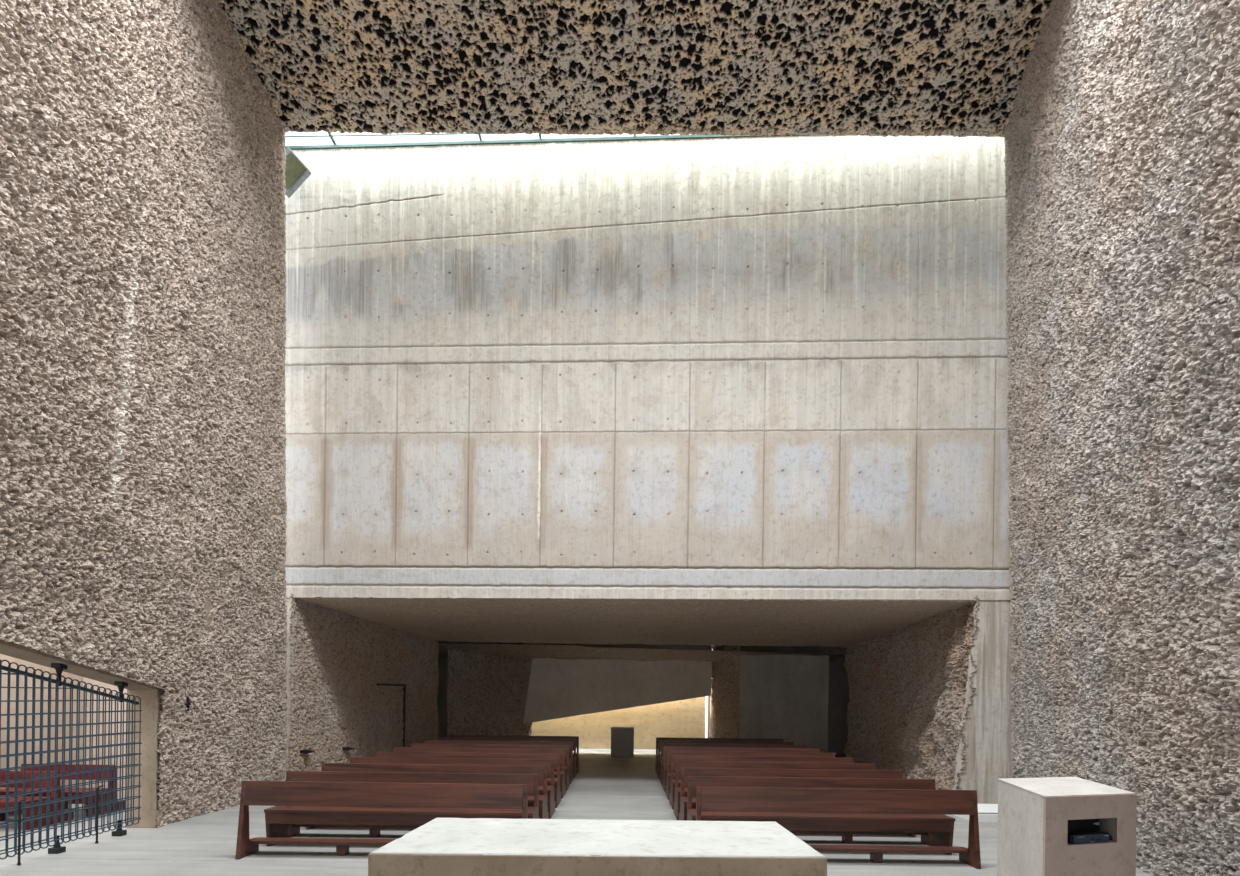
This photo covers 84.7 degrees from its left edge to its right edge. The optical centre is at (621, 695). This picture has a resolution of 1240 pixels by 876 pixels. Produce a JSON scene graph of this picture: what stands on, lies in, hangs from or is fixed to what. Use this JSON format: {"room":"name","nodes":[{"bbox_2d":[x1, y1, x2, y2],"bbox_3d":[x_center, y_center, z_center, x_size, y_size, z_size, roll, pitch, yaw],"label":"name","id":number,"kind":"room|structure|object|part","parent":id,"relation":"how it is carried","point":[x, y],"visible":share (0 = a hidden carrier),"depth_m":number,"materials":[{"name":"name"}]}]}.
{"room":"church interior","nodes":[
{"label":"church interior","id":0,"kind":"room"},
{"bbox_2d":[0,654,82,788],"bbox_3d":[-9.352,0.088,6.800,0.300,3.200,9.600,1,0,0],"label":"wall","id":1,"kind":"structure","parent":0,"point":[2,657],"depth_m":10.69,"materials":[{"name":"concrete"}]},
{"bbox_2d":[81,677,126,795],"bbox_3d":[-7.952,0.107,11.725,3.100,3.200,0.250,1,0,0],"label":"wall","id":2,"kind":"structure","parent":0,"point":[86,680],"depth_m":11.60,"materials":[{"name":"concrete"}]},
{"bbox_2d":[0,0,288,827],"bbox_3d":[-5.996,-4.218,7.180,0.900,11.900,10.360,1,0,0],"label":"wall","id":3,"kind":"structure","parent":0,"point":[209,604],"depth_m":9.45,"materials":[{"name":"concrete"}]},
{"bbox_2d":[0,659,141,864],"bbox_3d":[-6.202,0.420,6.431,0.160,2.619,4.670,1,0,0],"label":"gate","id":4,"kind":"object","parent":3,"relation":"attached to","point":[56,849],"visible":1,"depth_m":7.59,"materials":[{"name":"black metal"}]},
{"bbox_3d":[-6.206,-0.364,6.410,0.044,0.958,4.628,1,0,0],"label":"rail","id":5,"kind":"part","parent":4,"relation":"part of","materials":[{"name":"black metal"}]},
{"bbox_2d":[0,640,159,689],"bbox_3d":[-6.270,-0.605,6.500,0.385,1.081,5.000,1,0,0],"label":"trim","id":6,"kind":"structure","parent":3,"relation":"attached to","point":[11,649],"depth_m":7.56,"materials":[{"name":"concrete"}]},
{"bbox_2d":[126,689,164,827],"bbox_3d":[-6.289,0.813,8.975,0.385,1.830,0.150,1,0,0],"label":"trim","id":7,"kind":"structure","parent":3,"relation":"attached to","point":[150,713],"depth_m":8.90,"materials":[{"name":"concrete"}]},
{"bbox_2d":[184,697,190,710],"bbox_3d":[-6.051,0.111,9.410,0.120,0.196,0.136,1,0,0],"label":"wall cross","id":8,"kind":"object","parent":3,"relation":"attached to","point":[187,703],"visible":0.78,"depth_m":9.40,"materials":[{"name":"metal"}]},
{"bbox_2d":[288,593,438,770],"bbox_3d":[-5.650,-0.046,15.777,0.188,3.712,6.539,1,0,8],"label":"wall","id":9,"kind":"structure","parent":0,"point":[339,658],"depth_m":14.44,"materials":[{"name":"beige stone"}]},
{"bbox_2d":[300,749,313,753],"bbox_3d":[-5.997,1.062,12.952,0.210,0.079,0.200,1,0,-9],"label":"wall light","id":10,"kind":"object","parent":9,"relation":"attached to","point":[307,751],"visible":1,"depth_m":12.87,"materials":[{"name":"black plastic"}]},
{"bbox_2d":[305,749,313,753],"bbox_3d":[-5.953,1.063,12.959,0.120,0.079,0.180,1,0,-9],"label":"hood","id":11,"kind":"object","parent":10,"relation":"attached to","point":[307,751],"depth_m":12.87,"materials":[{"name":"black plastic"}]},
{"bbox_2d":[342,747,353,750],"bbox_3d":[-5.788,1.115,14.352,0.210,0.079,0.200,1,0,-9],"label":"wall light","id":12,"kind":"object","parent":9,"relation":"attached to","point":[343,748],"visible":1,"depth_m":14.27,"materials":[{"name":"black plastic"}]},
{"bbox_2d":[377,685,404,751],"bbox_3d":[-5.519,0.738,16.226,0.107,1.980,1.240,1,0,9],"label":"door","id":13,"kind":"structure","parent":9,"relation":"in","point":[390,723],"depth_m":16.16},
{"bbox_2d":[376,683,405,746],"bbox_3d":[-5.551,0.723,16.256,0.140,2.030,1.310,1,0,9],"label":"trim","id":14,"kind":"structure","parent":9,"relation":"attached to","point":[404,688],"depth_m":16.84,"materials":[{"name":"black plastic"}]},
{"bbox_2d":[436,641,447,736],"bbox_3d":[-5.149,-0.132,22.000,3.900,3.750,0.200,1,0,0],"label":"wall","id":15,"kind":"structure","parent":0,"point":[442,661],"depth_m":21.90,"materials":[{"name":"concrete"}]},
{"bbox_2d":[447,642,531,736],"bbox_3d":[-4.023,-0.102,20.840,2.696,3.760,0.292,1,0,-30],"label":"wall","id":16,"kind":"structure","parent":0,"point":[491,698],"depth_m":20.75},
{"bbox_2d":[526,643,534,674],"bbox_3d":[-3.002,-0.659,21.520,0.820,2.660,0.060,1,0,0],"label":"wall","id":17,"kind":"structure","parent":0,"point":[529,663],"depth_m":21.49,"materials":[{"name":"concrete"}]},
{"bbox_2d":[0,749,1152,875],"bbox_3d":[0.225,1.963,9.000,21.500,0.300,34.000,1,0,0],"label":"floor","id":18,"kind":"structure","parent":0,"point":[604,787],"depth_m":8.00,"materials":[{"name":"concrete"}]},
{"bbox_2d":[0,771,73,829],"bbox_3d":[-8.258,1.354,9.005,1.368,0.697,0.800,1,0,0],"label":"wooden pew","id":19,"kind":"object","parent":18,"relation":"on","point":[2,773],"visible":0.47,"depth_m":9.09,"materials":[{"name":"brown wood"}]},
{"bbox_3d":[-8.258,1.348,8.832,1.368,0.029,0.453,1,0,0],"label":"seat","id":20,"kind":"part","parent":19,"relation":"part of","materials":[{"name":"brown wood"}]},
{"bbox_3d":[-8.255,1.115,9.119,1.270,0.218,0.069,1,0,0],"label":"backrest","id":21,"kind":"part","parent":19,"relation":"part of","materials":[{"name":"brown wood"}]},
{"bbox_2d":[0,764,124,816],"bbox_3d":[-8.158,1.355,9.885,1.368,0.697,0.800,1,0,0],"label":"wooden pew","id":22,"kind":"object","parent":18,"relation":"on","point":[44,768],"visible":0.2,"depth_m":9.97,"materials":[{"name":"brown wood"}]},
{"bbox_3d":[-8.158,1.349,9.711,1.368,0.029,0.453,1,0,0],"label":"seat","id":23,"kind":"part","parent":22,"relation":"part of","materials":[{"name":"brown wood"}]},
{"bbox_3d":[-8.155,1.116,9.999,1.270,0.218,0.069,1,0,0],"label":"backrest","id":24,"kind":"part","parent":22,"relation":"part of","materials":[{"name":"brown wood"}]},
{"bbox_3d":[-7.501,1.364,9.893,0.045,0.697,0.784,1,0,0],"label":"panel","id":25,"kind":"part","parent":22,"relation":"part of","materials":[{"name":"brown wood"}]},
{"bbox_2d":[235,781,527,859],"bbox_3d":[-2.593,1.361,7.498,3.110,0.830,0.394,1,0,0],"label":"bench","id":26,"kind":"object","parent":18,"relation":"on","point":[255,793],"visible":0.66,"depth_m":7.39,"materials":[{"name":"brown wood"}]},
{"bbox_3d":[-4.125,1.341,7.498,0.045,0.830,0.394,1,0,0],"label":"panel","id":27,"kind":"part","parent":26,"relation":"part of","materials":[{"name":"brown wood"}]},
{"bbox_3d":[-1.060,1.381,7.498,0.045,0.830,0.394,1,0,0],"label":"panel","id":28,"kind":"part","parent":26,"relation":"part of","materials":[{"name":"brown wood"}]},
{"bbox_2d":[264,771,538,845],"bbox_3d":[-2.593,1.361,8.280,3.118,0.830,0.800,1,0,0],"label":"wooden pew","id":29,"kind":"object","parent":18,"relation":"on","point":[281,821],"visible":0.67,"depth_m":8.09,"materials":[{"name":"brown wood"}]},
{"bbox_3d":[-4.125,1.341,8.288,0.045,0.830,0.784,1,0,0],"label":"panel","id":30,"kind":"part","parent":29,"relation":"part of","materials":[{"name":"brown wood"}]},
{"bbox_3d":[-2.593,1.354,8.107,3.118,0.035,0.453,1,0,0],"label":"seat","id":31,"kind":"part","parent":29,"relation":"part of","materials":[{"name":"brown wood"}]},
{"bbox_3d":[-2.589,1.076,8.394,3.020,0.260,0.069,1,0,0],"label":"backrest","id":32,"kind":"part","parent":29,"relation":"part of","materials":[{"name":"brown wood"}]},
{"bbox_3d":[-1.060,1.381,8.288,0.045,0.830,0.784,1,0,0],"label":"panel","id":33,"kind":"part","parent":29,"relation":"part of","materials":[{"name":"brown wood"}]},
{"bbox_2d":[306,763,548,829],"bbox_3d":[-2.593,1.361,9.265,3.118,0.830,0.800,1,0,0],"label":"wooden pew","id":34,"kind":"object","parent":18,"relation":"on","point":[347,767],"visible":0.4,"depth_m":9.37,"materials":[{"name":"brown wood"}]},
{"bbox_3d":[-4.125,1.341,9.273,0.045,0.830,0.784,1,0,0],"label":"panel","id":35,"kind":"part","parent":34,"relation":"part of","materials":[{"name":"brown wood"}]},
{"bbox_3d":[-2.589,1.076,9.379,3.020,0.260,0.069,1,0,0],"label":"backrest","id":36,"kind":"part","parent":34,"relation":"part of","materials":[{"name":"brown wood"}]},
{"bbox_3d":[-2.593,1.354,9.091,3.118,0.035,0.453,1,0,0],"label":"seat","id":37,"kind":"part","parent":34,"relation":"part of","materials":[{"name":"brown wood"}]},
{"bbox_3d":[-1.060,1.381,9.273,0.045,0.830,0.784,1,0,0],"label":"panel","id":38,"kind":"part","parent":34,"relation":"part of","materials":[{"name":"brown wood"}]},
{"bbox_2d":[350,757,554,818],"bbox_3d":[-2.593,1.361,10.250,3.118,0.830,0.800,1,0,0],"label":"wooden pew","id":39,"kind":"object","parent":18,"relation":"on","point":[549,763],"visible":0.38,"depth_m":10.35,"materials":[{"name":"brown wood"}]},
{"bbox_3d":[-2.589,1.076,10.364,3.020,0.260,0.069,1,0,0],"label":"backrest","id":40,"kind":"part","parent":39,"relation":"part of","materials":[{"name":"brown wood"}]},
{"bbox_3d":[-2.593,1.354,10.076,3.118,0.035,0.453,1,0,0],"label":"seat","id":41,"kind":"part","parent":39,"relation":"part of","materials":[{"name":"brown wood"}]},
{"bbox_3d":[-1.060,1.381,10.258,0.045,0.830,0.784,1,0,0],"label":"panel","id":42,"kind":"part","parent":39,"relation":"part of","materials":[{"name":"brown wood"}]},
{"bbox_2d":[374,751,560,807],"bbox_3d":[-2.593,1.361,11.235,3.118,0.830,0.800,1,0,0],"label":"wooden pew","id":43,"kind":"object","parent":18,"relation":"on","point":[557,794],"visible":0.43,"depth_m":11.34,"materials":[{"name":"brown wood"}]},
{"bbox_3d":[-2.589,1.076,11.349,3.020,0.260,0.069,1,0,0],"label":"backrest","id":44,"kind":"part","parent":43,"relation":"part of","materials":[{"name":"brown wood"}]},
{"bbox_3d":[-2.593,1.354,11.062,3.118,0.035,0.453,1,0,0],"label":"seat","id":45,"kind":"part","parent":43,"relation":"part of","materials":[{"name":"brown wood"}]},
{"bbox_3d":[-1.060,1.381,11.243,0.045,0.830,0.784,1,0,0],"label":"panel","id":46,"kind":"part","parent":43,"relation":"part of","materials":[{"name":"brown wood"}]},
{"bbox_2d":[393,747,565,798],"bbox_3d":[-2.593,1.361,12.220,3.118,0.830,0.800,1,0,0],"label":"wooden pew","id":47,"kind":"object","parent":18,"relation":"on","point":[561,752],"visible":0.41,"depth_m":12.33,"materials":[{"name":"brown wood"}]},
{"bbox_3d":[-2.589,1.076,12.334,3.020,0.260,0.069,1,0,0],"label":"backrest","id":48,"kind":"part","parent":47,"relation":"part of","materials":[{"name":"brown wood"}]},
{"bbox_3d":[-2.593,1.354,12.046,3.118,0.035,0.453,1,0,0],"label":"seat","id":49,"kind":"part","parent":47,"relation":"part of","materials":[{"name":"brown wood"}]},
{"bbox_3d":[-1.060,1.381,12.228,0.045,0.830,0.784,1,0,0],"label":"panel","id":50,"kind":"part","parent":47,"relation":"part of","materials":[{"name":"brown wood"}]},
{"bbox_2d":[410,743,569,790],"bbox_3d":[-2.593,1.361,13.205,3.118,0.830,0.800,1,0,0],"label":"wooden pew","id":51,"kind":"object","parent":18,"relation":"on","point":[566,747],"visible":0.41,"depth_m":13.31,"materials":[{"name":"brown wood"}]},
{"bbox_3d":[-2.589,1.076,13.319,3.020,0.260,0.069,1,0,0],"label":"backrest","id":52,"kind":"part","parent":51,"relation":"part of","materials":[{"name":"brown wood"}]},
{"bbox_3d":[-1.060,1.381,13.213,0.045,0.830,0.784,1,0,0],"label":"panel","id":53,"kind":"part","parent":51,"relation":"part of","materials":[{"name":"brown wood"}]},
{"bbox_2d":[425,740,572,783],"bbox_3d":[-2.593,1.361,14.190,3.118,0.830,0.800,1,0,0],"label":"wooden pew","id":54,"kind":"object","parent":18,"relation":"on","point":[570,744],"visible":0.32,"depth_m":14.30,"materials":[{"name":"brown wood"}]},
{"bbox_3d":[-2.589,1.076,14.304,3.020,0.260,0.069,1,0,0],"label":"backrest","id":55,"kind":"part","parent":54,"relation":"part of","materials":[{"name":"brown wood"}]},
{"bbox_3d":[-1.060,1.381,14.198,0.045,0.830,0.784,1,0,0],"label":"panel","id":56,"kind":"part","parent":54,"relation":"part of","materials":[{"name":"brown wood"}]},
{"bbox_2d":[438,737,576,777],"bbox_3d":[-2.593,1.361,15.175,3.118,0.830,0.800,1,0,0],"label":"wooden pew","id":57,"kind":"object","parent":18,"relation":"on","point":[439,738],"visible":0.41,"depth_m":15.28,"materials":[{"name":"brown wood"}]},
{"bbox_3d":[-2.589,1.076,15.289,3.020,0.260,0.069,1,0,0],"label":"backrest","id":58,"kind":"part","parent":57,"relation":"part of","materials":[{"name":"brown wood"}]},
{"bbox_3d":[-1.060,1.381,15.183,0.045,0.830,0.784,1,0,0],"label":"panel","id":59,"kind":"part","parent":57,"relation":"part of","materials":[{"name":"brown wood"}]},
{"bbox_2d":[449,735,578,772],"bbox_3d":[-2.593,1.361,16.160,3.118,0.830,0.800,1,0,0],"label":"wooden pew","id":60,"kind":"object","parent":18,"relation":"on","point":[468,736],"visible":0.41,"depth_m":16.27,"materials":[{"name":"brown wood"}]},
{"bbox_3d":[-2.589,1.076,16.274,3.020,0.260,0.069,1,0,0],"label":"backrest","id":61,"kind":"part","parent":60,"relation":"part of","materials":[{"name":"brown wood"}]},
{"bbox_3d":[-1.060,1.381,16.168,0.045,0.830,0.784,1,0,0],"label":"panel","id":62,"kind":"part","parent":60,"relation":"part of","materials":[{"name":"brown wood"}]},
{"bbox_2d":[368,818,826,875],"bbox_3d":[-0.130,1.333,4.201,2.484,0.950,1.084,1,0,0],"label":"altar","id":63,"kind":"object","parent":18,"relation":"on","point":[440,846],"visible":1,"depth_m":3.78,"materials":[{"name":"concrete"}]},
{"bbox_2d":[611,727,633,756],"bbox_3d":[0.012,1.380,20.450,0.684,0.860,0.604,1,0,0],"label":"stone block","id":64,"kind":"object","parent":18,"relation":"on","point":[622,738],"visible":1,"depth_m":20.15,"materials":[{"name":"grey stone"}]},
{"bbox_2d":[655,737,783,773],"bbox_3d":[2.337,1.425,16.160,3.058,0.830,0.800,1,0,0],"label":"wooden pew","id":65,"kind":"object","parent":18,"relation":"on","point":[657,738],"visible":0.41,"depth_m":16.27,"materials":[{"name":"brown wood"}]},
{"bbox_3d":[0.834,1.406,16.168,0.045,0.830,0.784,1,0,0],"label":"panel","id":66,"kind":"part","parent":65,"relation":"part of","materials":[{"name":"brown wood"}]},
{"bbox_3d":[2.340,1.141,16.274,2.960,0.260,0.069,1,0,0],"label":"backrest","id":67,"kind":"part","parent":65,"relation":"part of","materials":[{"name":"brown wood"}]},
{"bbox_2d":[657,740,793,778],"bbox_3d":[2.337,1.425,15.175,3.058,0.830,0.800,1,0,0],"label":"wooden pew","id":68,"kind":"object","parent":18,"relation":"on","point":[659,741],"visible":0.29,"depth_m":15.28,"materials":[{"name":"brown wood"}]},
{"bbox_3d":[0.834,1.406,15.183,0.045,0.830,0.784,1,0,0],"label":"panel","id":69,"kind":"part","parent":68,"relation":"part of","materials":[{"name":"brown wood"}]},
{"bbox_3d":[2.340,1.141,15.289,2.960,0.260,0.069,1,0,0],"label":"backrest","id":70,"kind":"part","parent":68,"relation":"part of","materials":[{"name":"brown wood"}]},
{"bbox_2d":[660,743,805,784],"bbox_3d":[2.337,1.425,14.190,3.058,0.830,0.800,1,0,0],"label":"wooden pew","id":71,"kind":"object","parent":18,"relation":"on","point":[662,744],"visible":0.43,"depth_m":14.30,"materials":[{"name":"brown wood"}]},
{"bbox_3d":[0.834,1.406,14.198,0.045,0.830,0.784,1,0,0],"label":"panel","id":72,"kind":"part","parent":71,"relation":"part of","materials":[{"name":"brown wood"}]},
{"bbox_3d":[2.340,1.141,14.304,2.960,0.260,0.069,1,0,0],"label":"backrest","id":73,"kind":"part","parent":71,"relation":"part of","materials":[{"name":"brown wood"}]},
{"bbox_2d":[662,746,818,791],"bbox_3d":[2.337,1.425,13.205,3.058,0.830,0.800,1,0,0],"label":"wooden pew","id":74,"kind":"object","parent":18,"relation":"on","point":[665,747],"visible":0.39,"depth_m":13.31,"materials":[{"name":"brown wood"}]},
{"bbox_3d":[0.834,1.406,13.213,0.045,0.830,0.784,1,0,0],"label":"panel","id":75,"kind":"part","parent":74,"relation":"part of","materials":[{"name":"brown wood"}]},
{"bbox_3d":[2.340,1.141,13.319,2.960,0.260,0.069,1,0,0],"label":"backrest","id":76,"kind":"part","parent":74,"relation":"part of","materials":[{"name":"brown wood"}]},
{"bbox_2d":[665,750,834,799],"bbox_3d":[2.337,1.425,12.220,3.058,0.830,0.800,1,0,0],"label":"wooden pew","id":77,"kind":"object","parent":18,"relation":"on","point":[669,753],"visible":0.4,"depth_m":12.33,"materials":[{"name":"brown wood"}]},
{"bbox_3d":[0.834,1.406,12.228,0.045,0.830,0.784,1,0,0],"label":"panel","id":78,"kind":"part","parent":77,"relation":"part of","materials":[{"name":"brown wood"}]},
{"bbox_3d":[2.340,1.141,12.334,2.960,0.260,0.069,1,0,0],"label":"backrest","id":79,"kind":"part","parent":77,"relation":"part of","materials":[{"name":"brown wood"}]},
{"bbox_2d":[669,755,853,809],"bbox_3d":[2.337,1.425,11.235,3.058,0.830,0.800,1,0,0],"label":"wooden pew","id":80,"kind":"object","parent":18,"relation":"on","point":[674,758],"visible":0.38,"depth_m":11.34,"materials":[{"name":"brown wood"}]},
{"bbox_3d":[0.834,1.406,11.243,0.045,0.830,0.784,1,0,0],"label":"panel","id":81,"kind":"part","parent":80,"relation":"part of","materials":[{"name":"brown wood"}]},
{"bbox_3d":[2.337,1.418,11.062,3.058,0.035,0.453,1,0,0],"label":"seat","id":82,"kind":"part","parent":80,"relation":"part of","materials":[{"name":"brown wood"}]},
{"bbox_3d":[2.340,1.141,11.349,2.960,0.260,0.069,1,0,0],"label":"backrest","id":83,"kind":"part","parent":80,"relation":"part of","materials":[{"name":"brown wood"}]},
{"bbox_2d":[674,761,875,819],"bbox_3d":[2.337,1.425,10.250,3.058,0.830,0.800,1,0,0],"label":"wooden pew","id":84,"kind":"object","parent":18,"relation":"on","point":[678,764],"visible":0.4,"depth_m":10.36,"materials":[{"name":"brown wood"}]},
{"bbox_3d":[0.834,1.406,10.258,0.045,0.830,0.784,1,0,0],"label":"panel","id":85,"kind":"part","parent":84,"relation":"part of","materials":[{"name":"brown wood"}]},
{"bbox_3d":[2.337,1.418,10.076,3.058,0.035,0.453,1,0,0],"label":"seat","id":86,"kind":"part","parent":84,"relation":"part of","materials":[{"name":"brown wood"}]},
{"bbox_3d":[2.340,1.141,10.364,2.960,0.260,0.069,1,0,0],"label":"backrest","id":87,"kind":"part","parent":84,"relation":"part of","materials":[{"name":"brown wood"}]},
{"bbox_2d":[679,768,915,837],"bbox_3d":[2.337,1.425,9.265,3.058,0.830,0.800,1,0,0],"label":"wooden pew","id":88,"kind":"object","parent":18,"relation":"on","point":[685,772],"visible":0.31,"depth_m":9.37,"materials":[{"name":"brown wood"}]},
{"bbox_3d":[0.834,1.406,9.273,0.045,0.830,0.784,1,0,0],"label":"panel","id":89,"kind":"part","parent":88,"relation":"part of","materials":[{"name":"brown wood"}]},
{"bbox_3d":[2.337,1.418,9.091,3.058,0.035,0.453,1,0,0],"label":"seat","id":90,"kind":"part","parent":88,"relation":"part of","materials":[{"name":"brown wood"}]},
{"bbox_3d":[2.340,1.141,9.379,2.960,0.260,0.069,1,0,0],"label":"backrest","id":91,"kind":"part","parent":88,"relation":"part of","materials":[{"name":"brown wood"}]},
{"bbox_3d":[3.839,1.445,9.273,0.045,0.830,0.784,1,0,0],"label":"panel","id":92,"kind":"part","parent":88,"relation":"part of","materials":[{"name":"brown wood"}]},
{"bbox_2d":[687,776,954,854],"bbox_3d":[2.337,1.425,8.280,3.058,0.830,0.800,1,0,0],"label":"wooden pew","id":93,"kind":"object","parent":18,"relation":"on","point":[934,829],"visible":0.73,"depth_m":8.09,"materials":[{"name":"brown wood"}]},
{"bbox_3d":[0.834,1.406,8.288,0.045,0.830,0.784,1,0,0],"label":"panel","id":94,"kind":"part","parent":93,"relation":"part of","materials":[{"name":"brown wood"}]},
{"bbox_3d":[2.340,1.141,8.394,2.960,0.260,0.069,1,0,0],"label":"backrest","id":95,"kind":"part","parent":93,"relation":"part of","materials":[{"name":"brown wood"}]},
{"bbox_3d":[2.337,1.418,8.107,3.058,0.035,0.453,1,0,0],"label":"seat","id":96,"kind":"part","parent":93,"relation":"part of","materials":[{"name":"brown wood"}]},
{"bbox_3d":[3.839,1.445,8.288,0.045,0.830,0.784,1,0,0],"label":"panel","id":97,"kind":"part","parent":93,"relation":"part of","materials":[{"name":"brown wood"}]},
{"bbox_2d":[696,786,980,868],"bbox_3d":[2.337,1.425,7.498,3.050,0.830,0.394,1,0,0],"label":"bench","id":98,"kind":"object","parent":18,"relation":"on","point":[716,799],"visible":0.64,"depth_m":7.39,"materials":[{"name":"brown wood"}]},
{"bbox_3d":[0.834,1.406,7.498,0.045,0.830,0.394,1,0,0],"label":"panel","id":99,"kind":"part","parent":98,"relation":"part of","materials":[{"name":"brown wood"}]},
{"bbox_3d":[3.839,1.445,7.498,0.045,0.830,0.394,1,0,0],"label":"panel","id":100,"kind":"part","parent":98,"relation":"part of","materials":[{"name":"brown wood"}]},
{"bbox_2d":[955,804,997,822],"bbox_3d":[5.687,1.809,10.525,0.920,0.150,0.850,1,0,0],"label":"plinth","id":101,"kind":"object","parent":18,"relation":"on","point":[987,813],"visible":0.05,"depth_m":10.14,"materials":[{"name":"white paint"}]},
{"bbox_3d":[5.688,1.740,10.540,0.920,0.012,0.820,1,0,0],"label":"lid","id":102,"kind":"part","parent":101,"relation":"part of","materials":[{"name":"white paint"}]},
{"bbox_2d":[997,777,1136,875],"bbox_3d":[3.947,1.332,6.110,0.834,1.059,1.673,1,0,13],"label":"ambo","id":103,"kind":"object","parent":18,"relation":"on","point":[1034,814],"visible":0.99,"depth_m":5.60,"materials":[{"name":"concrete"}]},
{"bbox_2d":[1068,819,1099,832],"bbox_3d":[3.861,1.107,5.760,0.385,0.190,0.123,1,0,-15],"label":"amplifier","id":104,"kind":"object","parent":103,"relation":"in","point":[1081,825],"visible":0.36,"depth_m":5.73,"materials":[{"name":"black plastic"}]},
{"bbox_2d":[1067,831,1108,843],"bbox_3d":[3.813,1.165,5.590,0.400,0.074,0.099,1,0,-15],"label":"receiver","id":105,"kind":"object","parent":103,"relation":"in","point":[1094,836],"visible":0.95,"depth_m":5.55,"materials":[{"name":"black plastic"}]},
{"bbox_3d":[3.833,1.163,5.553,0.372,0.062,0.008,1,0,-15],"label":"panel","id":106,"kind":"part","parent":105,"relation":"part of","materials":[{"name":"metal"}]},
{"bbox_3d":[3.814,1.335,5.539,0.968,1.049,0.044,1,0,-15],"label":"panel","id":107,"kind":"part","parent":103,"relation":"part of","materials":[{"name":"concrete"}]},
{"bbox_2d":[523,643,711,723],"bbox_3d":[-0.142,-0.523,21.390,5.898,2.858,0.180,1,0,0],"label":"wall","id":108,"kind":"structure","parent":0,"point":[557,688],"depth_m":21.30,"materials":[{"name":"concrete"}]},
{"bbox_2d":[530,696,705,749],"bbox_3d":[-0.337,-0.437,22.150,6.115,4.315,0.200,1,0,0],"label":"wall","id":109,"kind":"structure","parent":0,"point":[685,718],"depth_m":22.05,"materials":[{"name":"beige concrete"}]},
{"bbox_2d":[286,597,972,647],"bbox_3d":[0.221,-1.604,15.467,13.400,0.362,7.065,1,0,0],"label":"ceiling","id":110,"kind":"structure","parent":0,"point":[761,622],"depth_m":14.57,"materials":[{"name":"grey concrete"}]},
{"bbox_2d":[217,0,1051,136],"bbox_3d":[0.425,-9.601,9.642,14.600,0.092,4.084,1,0,0],"label":"ceiling","id":111,"kind":"structure","parent":0,"point":[884,68],"depth_m":10.32,"materials":[{"name":"stone"}]},
{"bbox_2d":[438,643,844,661],"bbox_3d":[0.416,-1.238,20.500,12.000,0.374,2.300,1,0,0],"label":"ceiling","id":112,"kind":"structure","parent":0,"point":[521,651],"depth_m":20.13,"materials":[{"name":"grey concrete"}]},
{"bbox_2d":[284,134,1011,803],"bbox_3d":[0.404,-4.135,12.296,14.500,11.900,0.773,1,0,0],"label":"wall","id":113,"kind":"structure","parent":0,"point":[771,367],"depth_m":12.27,"materials":[{"name":"concrete"}]},
{"bbox_2d":[284,147,310,197],"bbox_3d":[-5.988,-9.401,12.305,0.772,0.774,0.460,1,0,0],"label":"window","id":114,"kind":"structure","parent":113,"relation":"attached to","point":[296,172],"depth_m":12.15,"materials":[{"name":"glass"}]},
{"bbox_2d":[710,686,711,716],"bbox_3d":[2.882,-0.152,21.900,0.080,4.000,0.800,1,0,0],"label":"wall","id":115,"kind":"structure","parent":0,"point":[711,686],"depth_m":21.77,"materials":[{"name":"concrete"}]},
{"bbox_2d":[710,645,740,737],"bbox_3d":[3.150,-0.009,20.735,0.188,3.760,1.682,1,0,-24],"label":"wall","id":116,"kind":"structure","parent":0,"point":[725,694],"depth_m":20.68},
{"bbox_2d":[707,646,849,754],"bbox_3d":[5.090,0.001,22.000,4.620,3.750,0.200,1,0,0],"label":"wall","id":117,"kind":"structure","parent":0,"point":[838,692],"depth_m":21.90,"materials":[{"name":"concrete"}]},
{"bbox_2d":[739,655,828,752],"bbox_3d":[4.711,0.321,19.825,2.542,3.140,0.015,1,0,6],"label":"wall","id":118,"kind":"structure","parent":0,"point":[785,697],"depth_m":19.82,"materials":[{"name":"concrete"}]},
{"bbox_2d":[843,596,979,789],"bbox_3d":[6.182,0.094,15.485,0.659,3.739,7.036,1,0,1],"label":"wall","id":119,"kind":"structure","parent":0,"point":[907,685],"depth_m":14.29,"materials":[{"name":"beige stone"}]},
{"bbox_2d":[1004,0,1239,875],"bbox_3d":[5.339,-4.111,6.938,3.173,12.020,9.958,1,0,0],"label":"wall","id":120,"kind":"structure","parent":0,"point":[1122,131],"depth_m":7.34,"materials":[{"name":"beige stone"}]},
{"bbox_3d":[0.428,-5.985,12.615,14.500,8.160,1.270,1,0,0],"label":"wall","id":121,"kind":"structure","parent":0,"visible":0},
{"bbox_2d":[285,134,804,149],"bbox_3d":[0.481,-10.070,12.318,14.525,0.050,0.130,1,0,3],"label":"trim","id":122,"kind":"structure","parent":121,"relation":"attached to","point":[659,137],"depth_m":12.38,"materials":[{"name":"paint"}]},
{"bbox_3d":[0.329,-9.917,9.590,14.800,0.420,3.980,1,0,0],"label":"ceiling slab","id":123,"kind":"structure","parent":0,"visible":0},
{"bbox_2d":[285,132,635,144],"bbox_3d":[0.382,-10.151,11.975,13.300,0.050,1.450,1,0,0],"label":"window","id":124,"kind":"structure","parent":123,"relation":"attached to","point":[330,135],"depth_m":12.36,"materials":[{"name":"clear glass"}]}
]}

